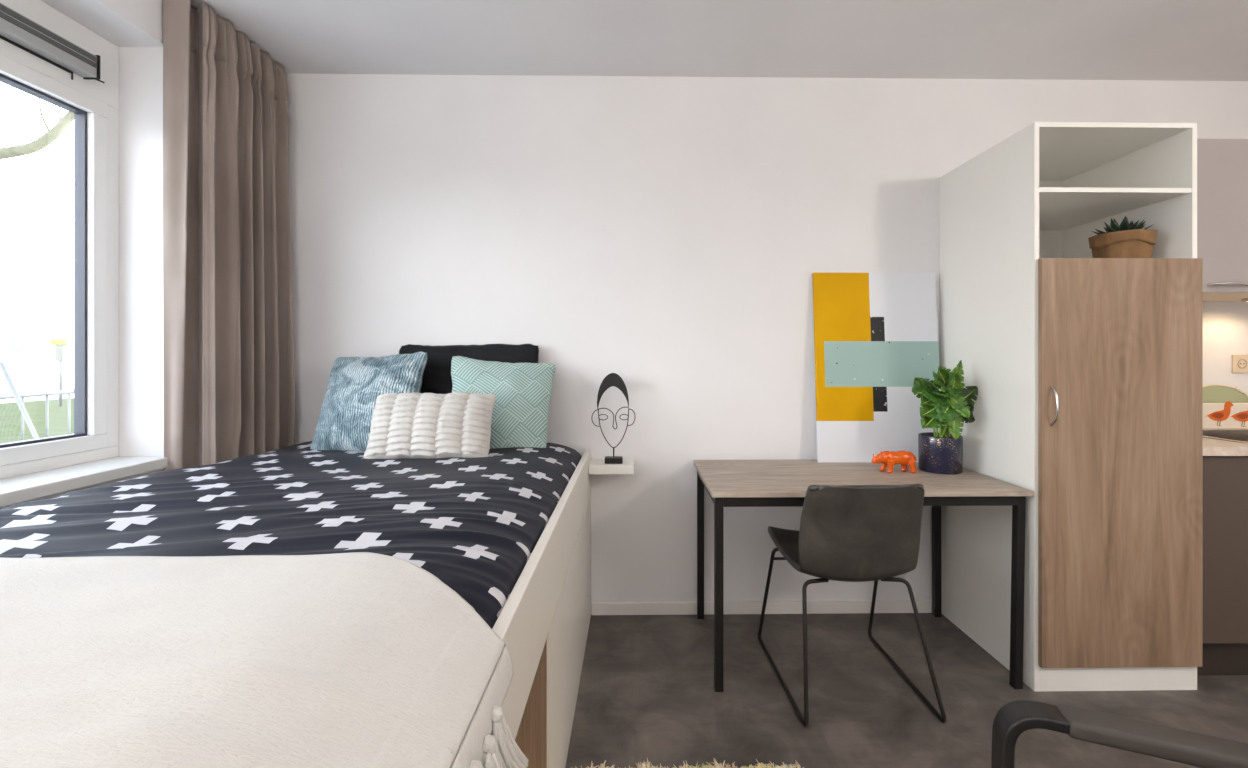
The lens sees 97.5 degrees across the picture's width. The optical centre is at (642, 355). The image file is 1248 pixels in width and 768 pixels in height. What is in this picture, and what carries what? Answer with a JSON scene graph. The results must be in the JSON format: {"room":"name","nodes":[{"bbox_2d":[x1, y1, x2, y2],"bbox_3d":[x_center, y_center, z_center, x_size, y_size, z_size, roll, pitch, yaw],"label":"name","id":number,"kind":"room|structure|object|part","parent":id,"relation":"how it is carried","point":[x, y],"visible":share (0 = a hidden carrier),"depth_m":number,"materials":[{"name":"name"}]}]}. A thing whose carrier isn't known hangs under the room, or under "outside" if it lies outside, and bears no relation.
{"room":"studio apartment","nodes":[
{"label":"studio apartment","id":0,"kind":"room"},
{"bbox_2d":[0,0,163,508],"bbox_3d":[-1.900,-0.003,-0.004,0.300,2.705,5.250,0,0,-1],"label":"wall","id":1,"kind":"structure","parent":0,"point":[134,26],"depth_m":2.05,"materials":[{"name":"paint"}]},
{"bbox_2d":[0,0,118,478],"bbox_3d":[-1.957,-0.391,1.060,0.129,1.534,1.980,0,0,-1],"label":"window","id":2,"kind":"structure","parent":1,"relation":"in","point":[47,55],"depth_m":1.94,"materials":[{"name":"white plastic"}]},
{"bbox_2d":[0,3,104,82],"bbox_3d":[-1.919,-1.000,1.039,0.054,0.109,1.817,0,0,-1],"label":"ventilation grille","id":3,"kind":"object","parent":2,"relation":"attached to","point":[22,38],"depth_m":1.76,"materials":[{"name":"grey metal"}]},
{"bbox_2d":[0,456,166,507],"bbox_3d":[-1.858,0.396,1.061,0.218,0.039,1.979,0,0,-1],"label":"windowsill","id":4,"kind":"structure","parent":1,"relation":"attached to","point":[27,487],"depth_m":1.74,"materials":[{"name":"white"}]},
{"bbox_2d":[190,0,1247,80],"bbox_3d":[0.774,-1.430,0.037,5.650,0.150,5.450,0,0,-1],"label":"ceiling","id":5,"kind":"structure","parent":0,"point":[1168,40],"depth_m":2.31,"materials":[{"name":"paint"}]},
{"bbox_2d":[286,74,1247,613],"bbox_3d":[0.733,-0.003,2.722,5.650,2.705,0.120,0,0,-1],"label":"wall","id":6,"kind":"structure","parent":0,"point":[668,236],"depth_m":2.65,"materials":[{"name":"paint"}]},
{"bbox_2d":[589,459,633,473],"bbox_3d":[-0.146,0.517,2.567,0.204,0.041,0.161,0,0,-1],"label":"shelf","id":7,"kind":"object","parent":6,"relation":"attached to","point":[596,466],"visible":0.96,"depth_m":2.49,"materials":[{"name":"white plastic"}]},
{"bbox_2d":[591,373,634,463],"bbox_3d":[-0.137,0.287,2.543,0.205,0.418,0.050,0,0,-1],"label":"head sculpture","id":8,"kind":"object","parent":7,"relation":"on","point":[612,379],"visible":1,"depth_m":2.54,"materials":[{"name":"black metal"}]},
{"bbox_2d":[592,600,931,614],"bbox_3d":[0.600,1.221,2.654,1.693,0.058,0.012,0,0,-1],"label":"baseboard","id":9,"kind":"structure","parent":6,"relation":"attached to","point":[887,606],"depth_m":2.65,"materials":[{"name":"white"}]},
{"bbox_2d":[1197,139,1247,300],"bbox_3d":[2.743,-0.596,2.490,1.338,0.653,0.402,0,0,-1],"label":"upper cabinet","id":10,"kind":"object","parent":6,"relation":"attached to","point":[1222,164],"visible":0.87,"depth_m":2.32,"materials":[{"name":"beige"}]},
{"bbox_3d":[2.479,-0.304,2.304,0.180,0.017,0.037,0,0,-1],"label":"handle","id":11,"kind":"part","parent":10,"relation":"part of","materials":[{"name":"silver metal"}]},
{"bbox_2d":[1232,354,1247,372],"bbox_3d":[2.974,0.038,2.688,0.150,0.092,0.015,0,0,-1],"label":"power outlet","id":12,"kind":"object","parent":6,"relation":"attached to","point":[1239,361],"visible":1,"depth_m":2.68,"materials":[{"name":"beige plastic"}]},
{"bbox_2d":[1237,359,1246,368],"bbox_3d":[2.940,0.038,2.683,0.047,0.047,0.006,0,0,-1],"label":"socket","id":13,"kind":"object","parent":12,"relation":"attached to","point":[1241,363],"depth_m":2.68,"materials":[{"name":"beige plastic"}]},
{"bbox_2d":[565,613,1247,767],"bbox_3d":[0.865,1.310,0.038,5.270,0.120,5.250,0,0,-1],"label":"floor","id":14,"kind":"structure","parent":0,"point":[646,690],"depth_m":2.00,"materials":[{"name":"plastic"}]},
{"bbox_2d":[492,449,590,767],"bbox_3d":[-0.914,0.850,1.520,1.360,0.800,2.229,0,0,-1],"label":"bed","id":15,"kind":"object","parent":14,"relation":"on","point":[543,623],"visible":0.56,"depth_m":1.40,"materials":[{"name":"white wood"}]},
{"bbox_2d":[0,441,581,628],"bbox_3d":[-0.968,0.474,1.526,1.449,0.213,2.230,0,0,-1],"label":"duvet","id":16,"kind":"object","parent":15,"relation":"on","point":[474,524],"visible":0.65,"depth_m":1.34,"materials":[{"name":"black fabric"}]},
{"bbox_2d":[0,552,528,767],"bbox_3d":[-0.923,0.460,0.681,1.550,0.217,0.593,0,0,-1],"label":"throw blanket","id":17,"kind":"object","parent":16,"relation":"on","point":[353,659],"visible":1,"depth_m":0.67,"materials":[{"name":"beige fabric"}]},
{"bbox_2d":[310,352,426,450],"bbox_3d":[-1.175,0.194,2.356,0.459,0.428,0.243,0,0,6],"label":"cushion","id":18,"kind":"object","parent":16,"relation":"on","point":[355,384],"visible":0.78,"depth_m":2.30,"materials":[{"name":"blue fabric"}]},
{"bbox_2d":[364,392,495,458],"bbox_3d":[-0.825,0.274,2.132,0.474,0.268,0.215,0,0,0],"label":"cushion","id":19,"kind":"object","parent":16,"relation":"on","point":[413,425],"visible":0.96,"depth_m":2.07,"materials":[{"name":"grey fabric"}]},
{"bbox_2d":[399,344,538,393],"bbox_3d":[-0.814,0.166,2.550,0.656,0.448,0.132,0,0,-4],"label":"pillow","id":20,"kind":"object","parent":16,"relation":"on","point":[436,379],"visible":0.3,"depth_m":2.53,"materials":[{"name":"black fabric"}]},
{"bbox_2d":[451,356,555,448],"bbox_3d":[-0.613,0.209,2.389,0.460,0.419,0.222,0,0,-10],"label":"cushion","id":21,"kind":"object","parent":16,"relation":"on","point":[522,392],"visible":0.76,"depth_m":2.35,"materials":[{"name":"teal fabric"}]},
{"bbox_3d":[-0.241,0.940,0.886,0.022,0.520,0.920,0,0,-1],"label":"drawer","id":22,"kind":"part","parent":15,"relation":"part of","materials":[{"name":"brown wood"}]},
{"bbox_3d":[-0.254,0.964,1.997,0.026,0.572,1.297,0,0,-1],"label":"panel","id":23,"kind":"part","parent":15,"relation":"part of","materials":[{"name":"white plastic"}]},
{"bbox_2d":[575,758,803,767],"bbox_3d":[0.139,1.229,0.982,0.710,0.040,1.360,0,0,-1],"label":"rug","id":24,"kind":"object","parent":14,"relation":"on","point":[641,765],"visible":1,"depth_m":1.63,"materials":[{"name":"beige fabric"}]},
{"bbox_2d":[758,484,945,725],"bbox_3d":[0.772,0.848,2.132,0.510,0.803,0.589,0,0,-2],"label":"desk chair","id":25,"kind":"object","parent":14,"relation":"on","point":[847,533],"visible":1,"depth_m":1.92,"materials":[{"name":"leather"}]},
{"bbox_3d":[0.596,1.020,2.125,0.156,0.459,0.589,0,0,-2],"label":"sled leg","id":26,"kind":"part","parent":25,"relation":"part of","materials":[{"name":"black metal"}]},
{"bbox_3d":[0.949,1.020,2.140,0.156,0.459,0.589,0,0,-2],"label":"sled leg","id":27,"kind":"part","parent":25,"relation":"part of","materials":[{"name":"black metal"}]},
{"bbox_2d":[694,460,1033,691],"bbox_3d":[0.844,0.875,2.325,1.192,0.750,0.633,0,0,-1],"label":"desk","id":28,"kind":"object","parent":14,"relation":"on","point":[729,483],"visible":0.81,"depth_m":2.13,"materials":[{"name":"grey wood"}]},
{"bbox_3d":[0.275,0.884,2.613,0.031,0.732,0.031,0,0,-1],"label":"leg","id":29,"kind":"part","parent":28,"relation":"part of","materials":[{"name":"black metal"}]},
{"bbox_3d":[0.284,0.884,2.048,0.031,0.732,0.031,0,0,-1],"label":"leg","id":30,"kind":"part","parent":28,"relation":"part of","materials":[{"name":"black metal"}]},
{"bbox_2d":[812,273,940,461],"bbox_3d":[1.119,0.049,2.616,0.592,0.904,0.092,0,0,-1],"label":"canvas painting","id":31,"kind":"object","parent":28,"relation":"on","point":[875,333],"visible":0.88,"depth_m":2.61,"materials":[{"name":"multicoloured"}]},
{"bbox_2d":[872,451,916,472],"bbox_3d":[1.082,0.454,2.357,0.194,0.092,0.067,0,0,-1],"label":"figurine","id":32,"kind":"object","parent":28,"relation":"on","point":[890,458],"visible":1,"depth_m":2.34,"materials":[{"name":"orange ceramic"}]},
{"bbox_3d":[1.412,0.884,2.631,0.031,0.732,0.031,0,0,-1],"label":"leg","id":33,"kind":"part","parent":28,"relation":"part of","materials":[{"name":"black metal"}]},
{"bbox_2d":[912,360,977,474],"bbox_3d":[1.294,0.258,2.365,0.298,0.483,0.211,0,0,-1],"label":"potted plant","id":34,"kind":"object","parent":28,"relation":"on","point":[941,452],"visible":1,"depth_m":2.32,"materials":[{"name":"green plant"}]},
{"bbox_3d":[1.296,0.422,2.385,0.172,0.155,0.172,0,0,-1],"label":"pot","id":35,"kind":"part","parent":34,"relation":"part of","materials":[{"name":"blue ceramic"}]},
{"bbox_3d":[1.415,0.884,2.066,0.043,0.732,0.031,0,0,-1],"label":"leg","id":36,"kind":"part","parent":28,"relation":"part of","materials":[{"name":"black metal"}]},
{"bbox_2d":[940,122,1202,691],"bbox_3d":[1.762,0.189,2.331,0.616,2.122,0.690,0,0,-1],"label":"wardrobe","id":37,"kind":"object","parent":14,"relation":"on","point":[1086,370],"visible":0.99,"depth_m":2.03,"materials":[{"name":"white wood"}]},
{"bbox_3d":[1.506,0.184,2.001,0.010,0.148,0.039,0,0,-1],"label":"handle","id":38,"kind":"part","parent":37,"relation":"part of","materials":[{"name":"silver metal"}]},
{"bbox_2d":[1039,187,1191,229],"bbox_3d":[1.762,-0.621,2.355,0.580,0.018,0.618,0,0,-1],"label":"shelf","id":39,"kind":"object","parent":37,"relation":"attached to","point":[1060,208],"depth_m":2.18,"materials":[{"name":"white plastic"}]},
{"bbox_3d":[1.772,0.395,2.031,0.603,1.514,0.019,0,0,-1],"label":"door","id":40,"kind":"part","parent":37,"relation":"part of","materials":[{"name":"brown wood"}]},
{"bbox_2d":[1088,216,1156,257],"bbox_3d":[1.923,-0.454,2.196,0.203,0.200,0.206,0,0,-1],"label":"potted succulent","id":41,"kind":"object","parent":37,"relation":"on","point":[1126,240],"visible":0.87,"depth_m":2.13,"materials":[{"name":"orange ceramic"}]},
{"bbox_2d":[991,700,1247,767],"bbox_3d":[1.020,0.752,0.687,0.853,0.993,0.638,0,0,15],"label":"armchair","id":42,"kind":"object","parent":14,"relation":"on","point":[1013,718],"visible":1,"depth_m":1.01,"materials":[{"name":"black"}]},
{"bbox_3d":[0.983,0.958,0.992,0.623,0.560,0.060,0,0,15],"label":"arm frame","id":43,"kind":"part","parent":42,"relation":"part of","materials":[{"name":"black"}]},
{"bbox_2d":[1197,456,1247,675],"bbox_3d":[2.744,0.817,2.393,1.338,0.866,0.595,0,0,-1],"label":"base cabinet","id":44,"kind":"object","parent":14,"relation":"on","point":[1225,478],"visible":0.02,"depth_m":2.09,"materials":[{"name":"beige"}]},
{"bbox_2d":[1203,437,1247,455],"bbox_3d":[2.744,0.361,2.384,1.338,0.033,0.613,0,0,-1],"label":"countertop","id":45,"kind":"structure","parent":44,"relation":"on","point":[1211,447],"depth_m":2.07,"materials":[{"name":"stone"}]},
{"bbox_2d":[1203,429,1247,442],"bbox_3d":[2.649,0.420,2.361,0.558,0.159,0.388,0,0,-1],"label":"sink","id":46,"kind":"object","parent":45,"relation":"in","point":[1234,435],"visible":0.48,"depth_m":2.53,"materials":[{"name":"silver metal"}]},
{"bbox_2d":[1203,401,1247,428],"bbox_3d":[2.775,0.280,2.611,0.294,0.130,0.049,0,0,-1],"label":"tin","id":47,"kind":"object","parent":45,"relation":"on","point":[1227,415],"visible":0.92,"depth_m":2.59,"materials":[{"name":"beige metal"}]},
{"bbox_2d":[1205,401,1232,425],"bbox_3d":[2.723,0.273,2.587,0.140,0.118,0.002,0,0,-1],"label":"print","id":48,"kind":"object","parent":47,"relation":"attached to","point":[1216,414],"depth_m":2.59,"materials":[{"name":"brown paper"}]},
{"bbox_2d":[1229,410,1247,426],"bbox_3d":[2.840,0.276,2.588,0.140,0.118,0.002,0,0,-1],"label":"print","id":49,"kind":"object","parent":47,"relation":"attached to","point":[1237,418],"depth_m":2.59,"materials":[{"name":"brown"}]},
{"bbox_2d":[1203,384,1247,402],"bbox_3d":[2.801,0.242,2.664,0.353,0.209,0.040,0,0,-1],"label":"serving tray","id":50,"kind":"object","parent":45,"relation":"on","point":[1213,393],"visible":0.39,"depth_m":2.67,"materials":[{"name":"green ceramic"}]},
{"bbox_2d":[1092,240,1152,257],"bbox_3d":[1.923,-0.416,2.196,0.191,0.125,0.194,0,0,-1],"label":"pot","id":51,"kind":"object","parent":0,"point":[1100,248],"depth_m":2.13,"materials":[{"name":"brown ceramic"}]},
{"bbox_3d":[-4.145,1.263,0.936,4.140,0.015,62.000,0,0,-1],"label":"path","id":52,"kind":"object","parent":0,"visible":0},
{"bbox_2d":[0,362,38,438],"bbox_3d":[-4.557,0.617,3.920,1.014,1.253,0.052,0,0,-4],"label":"prop","id":53,"kind":"object","parent":52,"relation":"on","point":[2,365],"visible":0.43,"depth_m":3.92,"materials":[{"name":"grey metal"}]},
{"label":"outside","id":54,"kind":"structure","parent":0,"visible":0},
{"bbox_2d":[0,372,73,402],"bbox_3d":[-53.649,1.415,9.168,73.000,0.270,140.000,0,0,-1],"label":"ground","id":55,"kind":"structure","parent":54,"point":[43,381],"depth_m":25.46,"materials":[{"name":"white"}]},
{"bbox_2d":[0,270,73,373],"bbox_3d":[-63.557,-2.485,36.017,34.020,7.530,46.000,0,0,-1],"label":"building","id":56,"kind":"structure","parent":55,"relation":"on","point":[35,310],"depth_m":41.94,"materials":[{"name":"white"}]},
{"bbox_2d":[0,398,73,443],"bbox_3d":[-9.564,1.410,0.852,14.900,0.280,62.000,0,0,-1],"label":"grass","id":57,"kind":"structure","parent":55,"relation":"on","point":[10,413],"depth_m":10.94,"materials":[{"name":"green plant"}]},
{"bbox_2d":[0,98,73,159],"bbox_3d":[-6.726,-1.352,5.055,3.944,5.207,0.431,0,0,4],"label":"bare tree","id":58,"kind":"object","parent":57,"relation":"on","point":[52,134],"visible":0.63,"depth_m":4.89,"materials":[{"name":"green plant"}]},
{"bbox_2d":[0,389,73,440],"bbox_3d":[-7.178,0.846,6.589,0.056,0.848,6.314,0,0,-11],"label":"railing fence","id":59,"kind":"object","parent":57,"relation":"on","point":[69,392],"visible":0.16,"depth_m":6.58,"materials":[{"name":"grey metal"}]},
{"bbox_3d":[-7.121,0.860,6.280,0.022,0.820,0.026,0,0,-1],"label":"post","id":60,"kind":"part","parent":59,"relation":"part of","materials":[{"name":"grey metal"}]},
{"bbox_3d":[-7.178,0.450,6.589,0.056,0.056,6.288,0,0,-11],"label":"rail","id":61,"kind":"part","parent":59,"relation":"part of","materials":[{"name":"grey metal"}]},
{"bbox_3d":[-7.178,0.860,6.589,0.022,0.820,0.026,0,0,-1],"label":"post","id":62,"kind":"part","parent":59,"relation":"part of","materials":[{"name":"grey metal"}]},
{"bbox_3d":[-7.236,0.860,6.898,0.022,0.820,0.026,0,0,-1],"label":"post","id":63,"kind":"part","parent":59,"relation":"part of","materials":[{"name":"grey metal"}]},
{"bbox_2d":[51,339,65,405],"bbox_3d":[-14.716,0.420,13.803,0.360,1.700,0.100,0,0,-1],"label":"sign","id":64,"kind":"object","parent":57,"relation":"on","point":[58,343],"visible":1,"depth_m":13.76,"materials":[{"name":"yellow metal"}]},
{"bbox_3d":[-14.706,-0.070,13.773,0.180,0.400,0.030,0,0,-1],"label":"panel","id":65,"kind":"part","parent":64,"relation":"part of","materials":[{"name":"grey"}]},
{"bbox_3d":[-14.716,0.460,13.823,0.055,1.620,0.055,0,0,22],"label":"post","id":66,"kind":"part","parent":64,"relation":"part of","materials":[{"name":"grey metal"}]},
{"bbox_3d":[-1.774,-1.343,2.333,0.020,0.022,0.560,0,0,-1],"label":"rail","id":67,"kind":"object","parent":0,"visible":0},
{"bbox_2d":[163,0,294,470],"bbox_3d":[-1.688,-0.400,2.300,0.140,1.900,0.570,0,0,3],"label":"curtain","id":68,"kind":"object","parent":67,"relation":"hanging from","point":[229,386],"visible":0.93,"depth_m":2.20,"materials":[{"name":"beige fabric"}]}
]}

